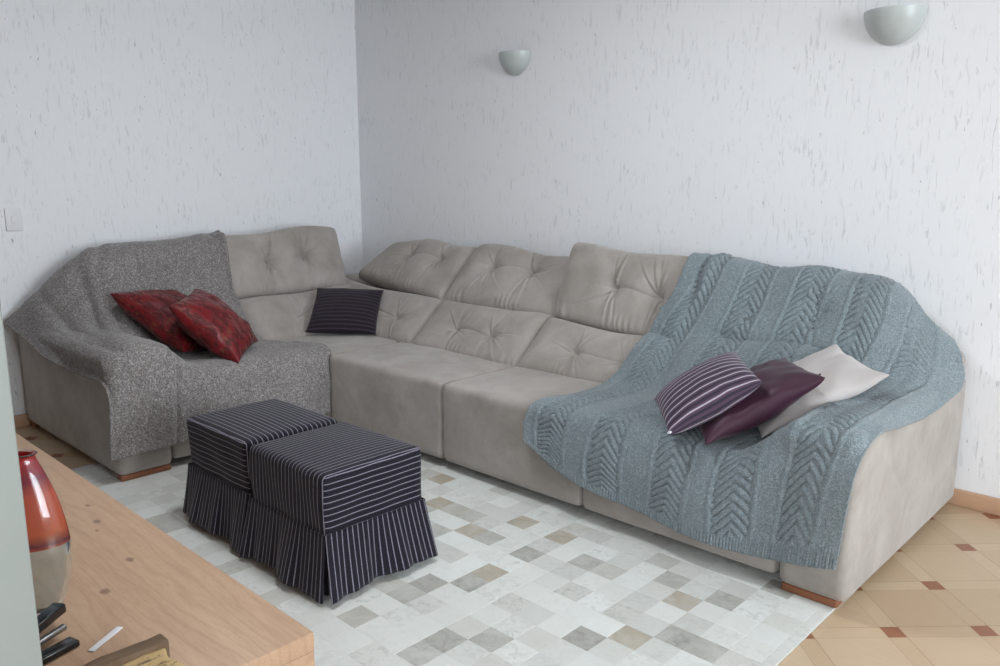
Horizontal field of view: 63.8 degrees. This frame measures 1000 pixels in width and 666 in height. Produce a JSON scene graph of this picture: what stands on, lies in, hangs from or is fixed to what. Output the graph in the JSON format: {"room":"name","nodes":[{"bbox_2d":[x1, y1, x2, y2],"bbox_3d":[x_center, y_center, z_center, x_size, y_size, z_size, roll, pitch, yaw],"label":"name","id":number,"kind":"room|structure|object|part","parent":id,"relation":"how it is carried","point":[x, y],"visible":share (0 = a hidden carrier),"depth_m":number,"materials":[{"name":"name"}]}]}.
{"room":"living room","nodes":[
{"label":"living room","id":0,"kind":"room"},
{"bbox_2d":[0,0,362,414],"bbox_3d":[-2.267,-0.903,4.578,0.150,2.700,3.500,10,15,43],"label":"wall","id":1,"kind":"structure","parent":0,"point":[121,121],"depth_m":4.73,"materials":[{"name":"paint"}]},
{"bbox_2d":[4,208,23,230],"bbox_3d":[-2.549,-0.595,4.214,0.012,0.120,0.080,10,15,43],"label":"light switch","id":2,"kind":"object","parent":1,"relation":"attached to","point":[13,216],"visible":1,"depth_m":4.21,"materials":[{"name":"white plastic"}]},
{"bbox_2d":[14,413,31,427],"bbox_3d":[-2.160,0.391,4.813,0.018,0.070,3.332,10,15,43],"label":"baseboard","id":3,"kind":"structure","parent":1,"relation":"attached to","point":[22,420],"depth_m":4.36,"materials":[{"name":"brown wood"}]},
{"bbox_2d":[15,425,999,665],"bbox_3d":[-0.035,1.155,1.227,8.450,0.100,6.050,10,15,43],"label":"floor","id":4,"kind":"structure","parent":0,"point":[935,601],"depth_m":2.53,"materials":[{"name":"beige tile"}]},
{"bbox_2d":[71,452,843,665],"bbox_3d":[-0.715,0.793,2.849,3.035,0.007,2.200,10,15,43],"label":"rug","id":5,"kind":"object","parent":4,"relation":"on","point":[518,575],"visible":0.38,"depth_m":2.60,"materials":[{"name":"white carpet"}]},
{"bbox_2d":[16,433,314,665],"bbox_3d":[-1.318,0.699,2.126,2.116,0.442,0.575,10,15,43],"label":"table","id":6,"kind":"object","parent":5,"relation":"on","point":[127,572],"depth_m":1.68,"materials":[{"name":"brown wood"}]},
{"bbox_2d":[18,449,71,625],"bbox_3d":[-0.922,0.404,1.558,0.170,0.355,0.106,-1,11,-3],"label":"glass vase","id":7,"kind":"object","parent":6,"relation":"on","point":[49,539],"visible":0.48,"depth_m":1.53,"materials":[{"name":"glass"}]},
{"bbox_2d":[37,602,79,664],"bbox_3d":[-0.846,0.570,1.463,0.082,0.060,0.197,2,11,12],"label":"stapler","id":8,"kind":"object","parent":6,"relation":"on","point":[54,611],"visible":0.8,"depth_m":1.50,"materials":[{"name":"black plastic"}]},
{"bbox_3d":[-0.871,0.555,1.476,0.026,0.034,0.177,2,11,12],"label":"arm","id":9,"kind":"part","parent":8,"relation":"part of","materials":[{"name":"black plastic"}]},
{"bbox_3d":[-0.856,0.575,1.460,0.012,0.016,0.155,4,11,21],"label":"rail","id":10,"kind":"part","parent":8,"relation":"part of","materials":[{"name":"metal"}]},
{"bbox_3d":[-0.755,0.586,1.539,0.014,0.002,0.086,2,11,11],"label":"plastic strip","id":11,"kind":"part","parent":6,"relation":"part of","materials":[{"name":"white plastic"}]},
{"bbox_2d":[83,634,182,665],"bbox_3d":[-0.685,0.602,1.326,0.129,0.052,0.312,10,15,43],"label":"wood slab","id":12,"kind":"object","parent":6,"relation":"on","point":[153,651],"visible":1,"depth_m":1.41,"materials":[{"name":"wood"}]},
{"bbox_3d":[-0.567,0.835,1.416,0.029,0.360,0.562,10,15,43],"label":"panel","id":13,"kind":"part","parent":6,"relation":"part of","materials":[{"name":"brown wood"}]},
{"bbox_2d":[183,399,337,553],"bbox_3d":[-0.930,0.518,3.145,0.543,0.420,0.525,10,15,43],"label":"ottoman","id":14,"kind":"object","parent":5,"relation":"on","point":[218,491],"visible":0.58,"depth_m":2.99,"materials":[{"name":"fabric"}]},
{"bbox_3d":[-1.077,0.643,2.988,0.484,0.207,0.059,10,15,43],"label":"skirt panel","id":15,"kind":"part","parent":14,"relation":"part of","materials":[{"name":"black fabric"}]},
{"bbox_2d":[239,422,437,604],"bbox_3d":[-0.551,0.586,2.785,0.524,0.420,0.532,10,15,43],"label":"ottoman","id":16,"kind":"object","parent":5,"relation":"on","point":[337,508],"visible":1,"depth_m":2.64,"materials":[{"name":"fabric"}]},
{"bbox_3d":[-0.724,0.710,2.646,0.481,0.211,0.061,10,15,43],"label":"skirt panel","id":17,"kind":"part","parent":16,"relation":"part of","materials":[{"name":"black fabric"}]},
{"bbox_3d":[-0.382,0.707,2.646,0.059,0.205,0.454,10,15,43],"label":"skirt panel","id":18,"kind":"part","parent":16,"relation":"part of","materials":[{"name":"black fabric"}]},
{"bbox_2d":[19,226,965,607],"bbox_3d":[-0.356,0.105,3.742,3.986,1.030,2.276,10,15,43],"label":"sofa","id":19,"kind":"object","parent":4,"relation":"on","point":[466,339],"visible":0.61,"depth_m":3.89,"materials":[{"name":"beige fabric"}]},
{"bbox_3d":[-2.036,0.281,3.985,1.264,0.543,0.257,10,15,43],"label":"arm","id":20,"kind":"part","parent":19,"relation":"part of","materials":[{"name":"beige fabric"}]},
{"bbox_2d":[3,230,330,460],"bbox_3d":[-1.714,-0.036,4.213,1.319,0.913,1.240,10,15,43],"label":"throw","id":21,"kind":"object","parent":19,"relation":"on","point":[73,321],"visible":0.8,"depth_m":4.03,"materials":[{"name":"grey fabric"}]},
{"bbox_2d":[111,289,207,352],"bbox_3d":[-1.698,-0.069,4.246,0.430,0.328,0.519,3,11,16],"label":"throw pillow","id":22,"kind":"object","parent":21,"relation":"on","point":[150,309],"visible":0.63,"depth_m":4.05,"materials":[{"name":"red fabric"}]},
{"bbox_2d":[169,289,257,362],"bbox_3d":[-1.429,-0.038,4.040,0.337,0.328,0.412,-1,11,-7],"label":"throw pillow","id":23,"kind":"object","parent":21,"relation":"on","point":[202,315],"visible":0.98,"depth_m":3.89,"materials":[{"name":"red fabric"}]},
{"bbox_3d":[-1.597,0.282,4.329,1.086,0.396,0.866,10,15,43],"label":"seat","id":24,"kind":"part","parent":19,"relation":"part of","materials":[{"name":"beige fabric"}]},
{"bbox_2d":[225,226,346,298],"bbox_3d":[-1.357,-0.445,5.055,0.280,0.437,0.882,10,15,43],"label":"cushion","id":25,"kind":"object","parent":19,"relation":"on","point":[299,259],"depth_m":4.98,"materials":[{"name":"beige fabric"}]},
{"bbox_2d":[239,284,350,339],"bbox_3d":[-1.168,-0.104,4.941,0.339,0.307,0.877,10,15,43],"label":"lumbar cushion","id":26,"kind":"object","parent":19,"relation":"on","point":[279,313],"depth_m":4.76,"materials":[{"name":"beige fabric"}]},
{"bbox_3d":[-0.939,0.155,5.009,1.080,0.388,1.078,10,15,43],"label":"seat","id":27,"kind":"part","parent":19,"relation":"part of","materials":[{"name":"beige fabric"}]},
{"bbox_2d":[306,288,383,334],"bbox_3d":[-0.928,-0.135,4.830,0.419,0.237,0.325,0,11,0],"label":"throw pillow","id":28,"kind":"object","parent":19,"relation":"on","point":[335,310],"visible":1,"depth_m":4.76,"materials":[{"name":"fabric"}]},
{"bbox_2d":[347,280,442,342],"bbox_3d":[-0.763,-0.122,4.978,0.326,0.317,1.086,-10,15,-43],"label":"lumbar cushion","id":29,"kind":"object","parent":19,"relation":"on","point":[404,311],"depth_m":4.73,"materials":[{"name":"beige fabric"}]},
{"bbox_2d":[359,239,476,300],"bbox_3d":[-0.539,-0.405,5.091,0.948,0.375,0.372,10,15,43],"label":"cushion","id":30,"kind":"object","parent":19,"relation":"on","point":[428,268],"depth_m":4.95,"materials":[{"name":"beige fabric"}]},
{"bbox_3d":[-0.329,0.301,4.239,0.902,0.393,0.779,10,15,43],"label":"seat","id":31,"kind":"part","parent":19,"relation":"part of","materials":[{"name":"beige fabric"}]},
{"bbox_2d":[413,300,552,366],"bbox_3d":[-0.111,0.012,4.341,0.829,0.298,0.330,10,15,43],"label":"lumbar cushion","id":32,"kind":"object","parent":19,"relation":"on","point":[501,333],"depth_m":4.26,"materials":[{"name":"beige fabric"}]},
{"bbox_2d":[444,244,568,317],"bbox_3d":[0.084,-0.283,4.508,0.845,0.395,0.380,10,15,43],"label":"cushion","id":33,"kind":"object","parent":19,"relation":"on","point":[509,278],"depth_m":4.43,"materials":[{"name":"beige fabric"}]},
{"bbox_3d":[0.284,0.409,3.666,0.824,0.392,0.780,10,15,43],"label":"seat","id":34,"kind":"part","parent":19,"relation":"part of","materials":[{"name":"beige fabric"}]},
{"bbox_2d":[518,318,642,382],"bbox_3d":[0.474,0.124,3.792,0.850,0.285,0.328,10,15,43],"label":"lumbar cushion","id":35,"kind":"object","parent":19,"relation":"on","point":[583,349],"depth_m":3.84,"materials":[{"name":"beige fabric"}]},
{"bbox_2d":[555,242,688,334],"bbox_3d":[0.637,-0.188,3.906,0.829,0.458,0.291,10,15,43],"label":"cushion","id":36,"kind":"object","parent":19,"relation":"on","point":[602,288],"depth_m":3.89,"materials":[{"name":"beige fabric"}]},
{"bbox_3d":[0.355,0.124,4.488,3.937,0.618,0.233,10,15,43],"label":"frame","id":37,"kind":"part","parent":19,"relation":"part of","materials":[{"name":"beige fabric"}]},
{"bbox_3d":[0.867,0.512,3.122,0.824,0.391,0.780,10,15,43],"label":"seat","id":38,"kind":"part","parent":19,"relation":"part of","materials":[{"name":"beige fabric"}]},
{"bbox_2d":[523,253,964,569],"bbox_3d":[0.964,0.177,3.159,1.353,0.881,1.168,10,15,43],"label":"knitted throw","id":39,"kind":"object","parent":19,"relation":"on","point":[783,495],"visible":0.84,"depth_m":2.99,"materials":[{"name":"blue fabric"}]},
{"bbox_2d":[654,352,761,434],"bbox_3d":[0.724,0.205,2.847,0.305,0.233,0.367,1,11,4],"label":"throw pillow","id":40,"kind":"object","parent":39,"relation":"on","point":[708,389],"visible":0.98,"depth_m":2.72,"materials":[{"name":"purple fabric"}]},
{"bbox_2d":[697,358,824,444],"bbox_3d":[0.881,0.231,2.849,0.378,0.268,0.448,1,11,3],"label":"throw pillow","id":41,"kind":"object","parent":39,"relation":"on","point":[784,382],"visible":0.73,"depth_m":2.67,"materials":[{"name":"purple fabric"}]},
{"bbox_2d":[757,344,888,437],"bbox_3d":[1.104,0.201,2.941,0.413,0.246,0.463,0,11,1],"label":"throw pillow","id":42,"kind":"object","parent":39,"relation":"on","point":[846,377],"visible":0.49,"depth_m":2.77,"materials":[{"name":"fabric"}]},
{"bbox_3d":[1.380,0.487,2.903,0.233,0.538,1.182,10,15,43],"label":"arm","id":43,"kind":"part","parent":19,"relation":"part of","materials":[{"name":"beige fabric"}]},
{"bbox_2d":[354,0,999,497],"bbox_3d":[1.998,-0.617,3.067,8.450,2.700,0.150,10,15,43],"label":"wall","id":44,"kind":"structure","parent":0,"point":[781,133],"depth_m":3.85,"materials":[{"name":"paint"}]},
{"bbox_2d":[498,50,530,74],"bbox_3d":[0.061,-1.540,4.587,0.216,0.121,0.106,10,15,43],"label":"wall sconce","id":45,"kind":"object","parent":44,"relation":"attached to","point":[514,62],"visible":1,"depth_m":4.54,"materials":[{"name":"white glass"}]},
{"bbox_2d":[864,4,927,44],"bbox_3d":[1.551,-1.221,3.198,0.236,0.132,0.116,10,15,43],"label":"wall sconce","id":46,"kind":"object","parent":44,"relation":"attached to","point":[895,24],"visible":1,"depth_m":3.16,"materials":[{"name":"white glass"}]},
{"bbox_2d":[947,488,999,515],"bbox_3d":[1.886,0.676,3.302,8.000,0.070,0.018,10,15,43],"label":"baseboard","id":47,"kind":"structure","parent":44,"relation":"attached to","point":[962,498],"depth_m":3.25,"materials":[{"name":"brown wood"}]},
{"bbox_3d":[-0.414,-0.146,0.575,8.450,2.700,0.150,10,15,43],"label":"wall","id":48,"kind":"structure","parent":0,"visible":0},
{"bbox_2d":[0,302,42,665],"bbox_3d":[-0.537,0.102,0.740,0.012,2.150,0.159,10,15,43],"label":"trim","id":49,"kind":"structure","parent":48,"relation":"attached to","point":[20,645],"depth_m":0.81,"materials":[{"name":"grey paint"}]}
]}

